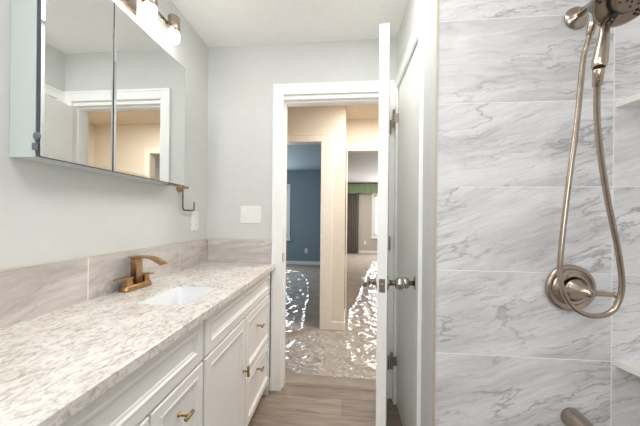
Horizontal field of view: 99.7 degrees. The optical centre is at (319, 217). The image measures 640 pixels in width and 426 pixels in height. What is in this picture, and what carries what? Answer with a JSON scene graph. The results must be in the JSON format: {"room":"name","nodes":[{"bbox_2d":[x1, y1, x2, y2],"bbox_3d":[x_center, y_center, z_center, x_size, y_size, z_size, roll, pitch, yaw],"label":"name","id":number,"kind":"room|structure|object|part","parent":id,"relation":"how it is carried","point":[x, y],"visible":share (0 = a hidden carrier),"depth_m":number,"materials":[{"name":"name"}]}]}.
{"room":"bathroom","nodes":[
{"label":"bathroom","id":0,"kind":"room"},
{"bbox_2d":[0,0,207,269],"bbox_3d":[-1.000,-0.015,0.455,0.100,2.440,3.130,1,0,5],"label":"wall","id":1,"kind":"structure","parent":0,"point":[49,213],"depth_m":1.09,"materials":[{"name":"grey paint"}]},
{"bbox_2d":[9,0,184,186],"bbox_3d":[-0.830,-0.503,1.148,0.105,0.660,0.726,1,0,5],"label":"medicine cabinet","id":2,"kind":"object","parent":1,"relation":"attached to","point":[91,90],"visible":1,"depth_m":0.96,"materials":[{"name":"metal"}]},
{"bbox_3d":[-0.811,-0.506,0.914,0.010,0.652,0.250,1,0,5],"label":"mirror door","id":3,"kind":"part","parent":2,"relation":"part of","materials":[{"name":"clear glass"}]},
{"bbox_2d":[40,0,113,170],"bbox_3d":[-0.805,-0.506,0.913,0.002,0.649,0.247,1,0,5],"label":"mirror glass","id":4,"kind":"object","parent":2,"relation":"attached to","point":[77,36],"depth_m":0.90,"materials":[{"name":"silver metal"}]},
{"bbox_3d":[-0.779,-0.505,1.274,0.010,0.652,0.468,1,0,5],"label":"mirror door","id":5,"kind":"part","parent":2,"relation":"part of","materials":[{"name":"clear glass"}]},
{"bbox_2d":[113,3,184,184],"bbox_3d":[-0.773,-0.505,1.273,0.002,0.649,0.465,1,0,5],"label":"mirror glass","id":6,"kind":"object","parent":2,"relation":"attached to","point":[149,84],"depth_m":1.21,"materials":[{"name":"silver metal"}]},
{"bbox_2d":[0,239,207,328],"bbox_3d":[-0.897,0.234,1.017,0.011,0.168,1.868,1,0,5],"label":"backsplash","id":7,"kind":"structure","parent":1,"relation":"attached to","point":[28,292],"depth_m":0.98,"materials":[{"name":"tile"}]},
{"bbox_2d":[117,0,179,43],"bbox_3d":[-0.812,-0.976,1.137,0.136,0.143,0.570,1,0,5],"label":"vanity light","id":8,"kind":"object","parent":1,"relation":"attached to","point":[150,7],"visible":1,"depth_m":1.25,"materials":[{"name":"white glass"}]},
{"bbox_3d":[-0.766,-0.928,1.218,0.052,0.048,0.052,1,0,5],"label":"lamp shade","id":9,"kind":"part","parent":8,"relation":"part of","materials":[{"name":"white glass"}]},
{"bbox_3d":[-0.751,-0.928,1.388,0.052,0.048,0.052,1,0,5],"label":"lamp shade","id":10,"kind":"part","parent":8,"relation":"part of","materials":[{"name":"white glass"}]},
{"bbox_2d":[176,186,194,210],"bbox_3d":[-0.811,-0.124,1.665,0.062,0.164,0.155,1,0,5],"label":"towel holder","id":11,"kind":"object","parent":1,"relation":"attached to","point":[180,188],"visible":0.95,"depth_m":1.61,"materials":[{"name":"beige metal"}]},
{"bbox_3d":[-0.815,-0.181,1.614,0.062,0.052,0.052,1,0,5],"label":"post","id":12,"kind":"part","parent":11,"relation":"part of","materials":[{"name":"beige metal"}]},
{"bbox_2d":[191,211,197,230],"bbox_3d":[-0.827,0.020,1.790,0.009,0.128,0.074,1,0,5],"label":"power outlet","id":13,"kind":"object","parent":1,"relation":"attached to","point":[194,214],"visible":1,"depth_m":1.78,"materials":[{"name":"white plastic"}]},
{"bbox_2d":[171,0,407,182],"bbox_3d":[0.379,-1.246,4.134,6.000,0.050,10.700,1,0,5],"label":"ceiling","id":14,"kind":"structure","parent":0,"point":[219,23],"depth_m":1.72,"materials":[{"name":"white paint"}]},
{"bbox_2d":[207,38,396,358],"bbox_3d":[-0.074,-0.006,1.914,1.487,2.440,0.060,1,0,5],"label":"wall","id":15,"kind":"structure","parent":0,"point":[241,79],"depth_m":1.92,"materials":[{"name":"grey paint"}]},
{"bbox_2d":[207,239,271,263],"bbox_3d":[-0.576,0.237,1.923,0.470,0.168,0.011,1,0,5],"label":"backsplash","id":16,"kind":"structure","parent":15,"relation":"attached to","point":[218,250],"depth_m":1.92,"materials":[{"name":"tile"}]},
{"bbox_2d":[240,206,260,222],"bbox_3d":[-0.492,-0.025,1.916,0.150,0.122,0.010,1,0,5],"label":"light switch","id":17,"kind":"object","parent":15,"relation":"attached to","point":[248,214],"visible":1,"depth_m":1.91,"materials":[{"name":"white plastic"}]},
{"bbox_2d":[270,80,394,398],"bbox_3d":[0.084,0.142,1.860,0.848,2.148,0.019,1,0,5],"label":"trim","id":18,"kind":"structure","parent":15,"relation":"attached to","point":[279,90],"depth_m":1.89,"materials":[{"name":"white paint"}]},
{"bbox_2d":[286,171,320,261],"bbox_3d":[-0.918,-0.014,7.109,2.912,2.440,0.100,1,0,5],"label":"wall","id":19,"kind":"structure","parent":0,"point":[305,186],"depth_m":7.01,"materials":[{"name":"blue paint"}]},
{"bbox_2d":[286,184,290,240],"bbox_3d":[-1.285,-0.152,7.097,1.080,1.470,0.130,1,0,5],"label":"window","id":20,"kind":"structure","parent":19,"relation":"in","point":[288,185],"depth_m":7.03,"materials":[{"name":"white paint"}]},
{"bbox_2d":[286,261,319,264],"bbox_3d":[-0.929,1.161,7.053,2.902,0.090,0.013,1,0,5],"label":"baseboard","id":21,"kind":"structure","parent":19,"relation":"attached to","point":[287,262],"depth_m":7.00,"materials":[{"name":"white paint"}]},
{"bbox_2d":[287,106,345,321],"bbox_3d":[-0.926,-0.014,3.069,2.412,2.440,0.050,1,0,5],"label":"wall","id":22,"kind":"structure","parent":0,"point":[317,119],"depth_m":2.95,"materials":[{"name":"beige paint"}]},
{"bbox_2d":[287,142,320,144],"bbox_3d":[-0.371,0.176,3.045,0.805,2.070,0.100,1,0,5],"label":"trim","id":23,"kind":"structure","parent":22,"relation":"attached to","point":[288,143],"depth_m":3.03,"materials":[{"name":"paint"}]},
{"bbox_2d":[287,133,332,329],"bbox_3d":[-0.357,0.143,2.984,0.976,2.136,0.019,1,0,5],"label":"trim","id":24,"kind":"structure","parent":22,"relation":"attached to","point":[326,139],"depth_m":2.94,"materials":[{"name":"paint"}]},
{"bbox_2d":[248,386,401,425],"bbox_3d":[0.087,1.241,0.365,2.107,0.050,3.145,1,0,5],"label":"floor","id":25,"kind":"structure","parent":0,"point":[292,405],"depth_m":1.72,"materials":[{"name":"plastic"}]},
{"bbox_2d":[59,272,270,425],"bbox_3d":[-0.649,0.780,1.005,0.513,0.858,1.849,1,0,5],"label":"vanity cabinet","id":26,"kind":"object","parent":25,"relation":"on","point":[217,373],"visible":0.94,"depth_m":1.00,"materials":[{"name":"white paint"}]},
{"bbox_2d":[0,262,274,425],"bbox_3d":[-0.650,0.336,0.996,0.508,0.030,1.869,1,0,5],"label":"countertop","id":27,"kind":"structure","parent":26,"relation":"on","point":[53,365],"depth_m":0.71,"materials":[{"name":"stone"}]},
{"bbox_2d":[113,255,167,292],"bbox_3d":[-0.783,0.246,1.213,0.162,0.146,0.199,1,0,5],"label":"faucet","id":28,"kind":"object","parent":27,"relation":"on","point":[138,279],"visible":1,"depth_m":1.21,"materials":[{"name":"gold metal"}]},
{"bbox_3d":[-0.846,0.261,1.158,0.032,0.008,0.078,1,0,12],"label":"lever","id":29,"kind":"part","parent":28,"relation":"part of","materials":[{"name":"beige metal"}]},
{"bbox_3d":[-0.841,0.278,1.181,0.036,0.037,0.034,1,0,5],"label":"handle","id":30,"kind":"part","parent":28,"relation":"part of","materials":[{"name":"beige metal"}]},
{"bbox_3d":[-0.837,0.307,1.231,0.052,0.024,0.156,1,0,5],"label":"plate","id":31,"kind":"part","parent":28,"relation":"part of","materials":[{"name":"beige metal"}]},
{"bbox_3d":[-0.833,0.278,1.280,0.036,0.037,0.034,1,0,5],"label":"handle","id":32,"kind":"part","parent":28,"relation":"part of","materials":[{"name":"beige metal"}]},
{"bbox_3d":[-0.780,0.192,1.226,0.158,0.038,0.046,1,0,5],"label":"spout","id":33,"kind":"part","parent":28,"relation":"part of","materials":[{"name":"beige metal"}]},
{"bbox_2d":[136,286,215,304],"bbox_3d":[-0.591,0.415,1.148,0.265,0.172,0.341,1,0,5],"label":"sink","id":34,"kind":"object","parent":27,"relation":"in","point":[181,295],"visible":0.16,"depth_m":1.28,"materials":[{"name":"ceramic"}]},
{"bbox_3d":[-0.474,0.822,0.556,0.021,0.598,0.312,1,0,5],"label":"door","id":35,"kind":"part","parent":26,"relation":"part of","materials":[{"name":"white paint"}]},
{"bbox_3d":[-0.446,0.680,0.852,0.021,0.314,0.265,1,0,5],"label":"drawer","id":36,"kind":"part","parent":26,"relation":"part of","materials":[{"name":"white paint"}]},
{"bbox_3d":[-0.425,0.621,0.851,0.042,0.016,0.042,1,0,5],"label":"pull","id":37,"kind":"part","parent":26,"relation":"part of","materials":[{"name":"gold metal"}]},
{"bbox_3d":[-0.416,0.822,1.204,0.021,0.598,0.413,1,0,5],"label":"door","id":38,"kind":"part","parent":26,"relation":"part of","materials":[{"name":"white paint"}]},
{"bbox_3d":[-0.376,0.781,1.376,0.033,0.052,0.016,1,0,5],"label":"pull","id":39,"kind":"part","parent":26,"relation":"part of","materials":[{"name":"gold metal"}]},
{"bbox_3d":[-0.376,0.680,1.645,0.021,0.314,0.455,1,0,5],"label":"drawer","id":40,"kind":"part","parent":26,"relation":"part of","materials":[{"name":"white paint"}]},
{"bbox_3d":[-0.379,0.983,1.645,0.021,0.276,0.455,1,0,5],"label":"drawer","id":41,"kind":"part","parent":26,"relation":"part of","materials":[{"name":"white paint"}]},
{"bbox_2d":[284,382,375,390],"bbox_3d":[0.086,1.211,1.944,0.686,0.009,0.041,1,0,5],"label":"threshold strip","id":42,"kind":"object","parent":25,"relation":"on","point":[345,387],"visible":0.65,"depth_m":1.94,"materials":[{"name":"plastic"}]},
{"bbox_2d":[285,253,376,386],"bbox_3d":[0.499,1.245,5.750,6.000,0.050,7.655,1,0,5],"label":"floor","id":43,"kind":"structure","parent":0,"point":[358,264],"depth_m":2.85,"materials":[{"name":"beige carpet"}]},
{"bbox_2d":[286,269,308,331],"bbox_3d":[-0.571,1.181,4.459,0.836,0.040,3.482,1,0,-6],"label":"plastic sheet","id":44,"kind":"object","parent":43,"relation":"on","point":[286,269],"visible":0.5,"depth_m":4.12,"materials":[{"name":"clear plastic"}]},
{"bbox_2d":[285,263,376,378],"bbox_3d":[0.599,1.200,4.772,1.609,0.030,5.584,1,0,5],"label":"plastic sheet","id":45,"kind":"object","parent":43,"relation":"on","point":[375,263],"visible":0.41,"depth_m":2.51,"materials":[{"name":"clear plastic"}]},
{"bbox_2d":[345,183,377,252],"bbox_3d":[2.296,0.017,9.384,3.088,2.440,0.100,1,0,5],"label":"wall","id":46,"kind":"structure","parent":0,"point":[365,200],"depth_m":9.40,"materials":[{"name":"grey paint"}]},
{"bbox_2d":[345,184,377,193],"bbox_3d":[2.108,-0.995,9.259,2.460,0.330,0.183,1,0,5],"label":"window valance","id":47,"kind":"object","parent":46,"relation":"attached to","point":[351,188],"visible":0.43,"depth_m":9.24,"materials":[{"name":"green fabric"}]},
{"bbox_2d":[345,193,358,252],"bbox_3d":[1.113,0.031,9.361,0.440,2.330,0.066,1,0,5],"label":"curtain","id":48,"kind":"object","parent":47,"relation":"hanging from","point":[352,199],"visible":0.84,"depth_m":9.35,"materials":[{"name":"grey fabric"}]},
{"bbox_2d":[358,250,376,253],"bbox_3d":[2.574,1.190,9.301,2.478,0.100,0.013,1,0,5],"label":"baseboard","id":49,"kind":"structure","parent":46,"relation":"attached to","point":[359,251],"depth_m":9.38,"materials":[{"name":"white paint"}]},
{"bbox_2d":[371,193,377,238],"bbox_3d":[2.451,-0.067,9.325,1.370,1.570,0.130,1,0,5],"label":"window","id":50,"kind":"structure","parent":46,"relation":"in","point":[374,236],"depth_m":9.36,"materials":[{"name":"white paint"}]},
{"bbox_2d":[346,119,378,152],"bbox_3d":[1.106,0.005,3.335,1.588,2.440,0.100,1,0,5],"label":"wall","id":51,"kind":"structure","parent":0,"point":[358,131],"depth_m":3.34,"materials":[{"name":"beige paint"}]},
{"bbox_2d":[345,145,377,315],"bbox_3d":[0.742,0.161,3.309,0.848,2.122,0.017,1,0,5],"label":"trim","id":52,"kind":"structure","parent":51,"relation":"attached to","point":[349,147],"depth_m":3.34,"materials":[{"name":"paint"}]},
{"bbox_2d":[395,0,435,425],"bbox_3d":[0.528,0.000,1.400,0.115,2.440,0.858,1,0,5],"label":"wall","id":53,"kind":"structure","parent":0,"point":[413,7],"depth_m":1.12,"materials":[{"name":"grey paint"}]},
{"bbox_2d":[361,23,403,425],"bbox_3d":[0.350,0.198,1.472,0.181,2.016,0.732,1,0,15],"label":"door","id":54,"kind":"structure","parent":53,"relation":"in","point":[382,282],"depth_m":1.13,"materials":[{"name":"white paint"}]},
{"bbox_3d":[0.215,0.282,1.200,0.059,0.053,0.053,1,0,15],"label":"knob","id":55,"kind":"part","parent":54,"relation":"part of","materials":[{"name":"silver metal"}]},
{"bbox_3d":[0.258,0.282,1.125,0.025,0.056,0.001,1,0,15],"label":"latch plate","id":56,"kind":"part","parent":54,"relation":"part of","materials":[{"name":"silver metal"}]},
{"bbox_3d":[0.333,0.283,1.169,0.059,0.053,0.053,1,0,15],"label":"knob","id":57,"kind":"part","parent":54,"relation":"part of","materials":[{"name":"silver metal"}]},
{"bbox_2d":[390,44,417,425],"bbox_3d":[0.465,0.178,1.510,0.105,2.059,0.534,1,0,5],"label":"door","id":58,"kind":"structure","parent":53,"relation":"in","point":[404,362],"depth_m":1.49,"materials":[{"name":"paint"}]},
{"bbox_3d":[0.423,0.314,1.303,0.059,0.053,0.053,1,0,5],"label":"knob","id":59,"kind":"part","parent":58,"relation":"part of","materials":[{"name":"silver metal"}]},
{"bbox_2d":[392,9,424,425],"bbox_3d":[0.469,0.150,1.502,0.018,2.138,0.634,1,0,5],"label":"trim","id":60,"kind":"structure","parent":53,"relation":"attached to","point":[418,31],"depth_m":1.22,"materials":[{"name":"white paint"}]},
{"bbox_2d":[432,0,438,425],"bbox_3d":[0.416,-0.001,0.971,0.004,2.440,0.014,1,0,5],"label":"trim","id":61,"kind":"structure","parent":53,"relation":"attached to","point":[437,1],"depth_m":0.96,"materials":[{"name":"metal"}]},
{"bbox_2d":[435,13,639,425],"bbox_3d":[0.817,0.003,0.992,0.789,2.440,0.119,1,0,5],"label":"wall","id":62,"kind":"structure","parent":0,"point":[613,99],"depth_m":0.94,"materials":[{"name":"tile"}]},
{"bbox_2d":[435,0,639,425],"bbox_3d":[0.812,0.003,0.937,0.786,2.437,0.010,1,0,5],"label":"shower tiles","id":63,"kind":"structure","parent":62,"relation":"attached to","point":[515,60],"depth_m":0.94,"materials":[{"name":"stone"}]},
{"bbox_2d":[561,407,593,425],"bbox_3d":[0.854,0.686,0.853,0.068,0.074,0.148,1,0,5],"label":"tub spout","id":64,"kind":"object","parent":63,"relation":"attached to","point":[570,416],"visible":1,"depth_m":0.90,"materials":[{"name":"silver metal"}]},
{"bbox_2d":[545,264,616,310],"bbox_3d":[0.852,0.239,0.883,0.160,0.160,0.090,1,0,5],"label":"shower valve","id":65,"kind":"object","parent":63,"relation":"attached to","point":[580,285],"visible":0.84,"depth_m":0.91,"materials":[{"name":"silver metal"}]},
{"bbox_3d":[0.884,0.239,0.848,0.071,0.019,0.019,1,0,12],"label":"lever","id":66,"kind":"part","parent":65,"relation":"part of","materials":[{"name":"silver metal"}]},
{"bbox_2d":[557,0,639,318],"bbox_3d":[0.796,-0.213,0.768,0.171,1.021,0.360,1,0,16],"label":"shower fixture","id":67,"kind":"object","parent":63,"relation":"attached to","point":[607,14],"visible":1,"depth_m":0.77,"materials":[{"name":"silver metal"}]},
{"bbox_2d":[613,359,639,376],"bbox_3d":[1.083,0.488,0.809,0.196,0.020,0.196,1,0,5],"label":"corner shelf","id":68,"kind":"object","parent":62,"relation":"attached to","point":[631,366],"visible":1,"depth_m":0.88,"materials":[{"name":"white stone"}]},
{"bbox_2d":[616,93,639,107],"bbox_3d":[1.092,-0.383,0.809,0.196,0.020,0.196,1,0,5],"label":"corner shelf","id":69,"kind":"object","parent":62,"relation":"attached to","point":[634,100],"visible":1,"depth_m":0.88,"materials":[{"name":"white stone"}]},
{"bbox_3d":[0.269,-0.002,3.174,0.050,2.440,0.370,1,0,5],"label":"wall","id":70,"kind":"structure","parent":0,"visible":0},
{"bbox_2d":[331,309,344,329],"bbox_3d":[0.216,1.175,3.146,0.155,0.085,0.433,1,0,5],"label":"baseboard","id":71,"kind":"structure","parent":70,"relation":"attached to","point":[334,325],"depth_m":2.93,"materials":[{"name":"paint"}]},
{"bbox_3d":[-0.225,-0.007,1.985,4.000,2.440,0.055,1,0,5],"label":"wall","id":72,"kind":"structure","parent":0,"visible":0},
{"bbox_2d":[285,104,378,319],"bbox_3d":[0.100,0.160,1.993,0.843,2.112,0.019,1,0,5],"label":"trim","id":73,"kind":"structure","parent":72,"relation":"attached to","point":[366,104],"depth_m":2.01,"materials":[{"name":"paint"}]}
]}

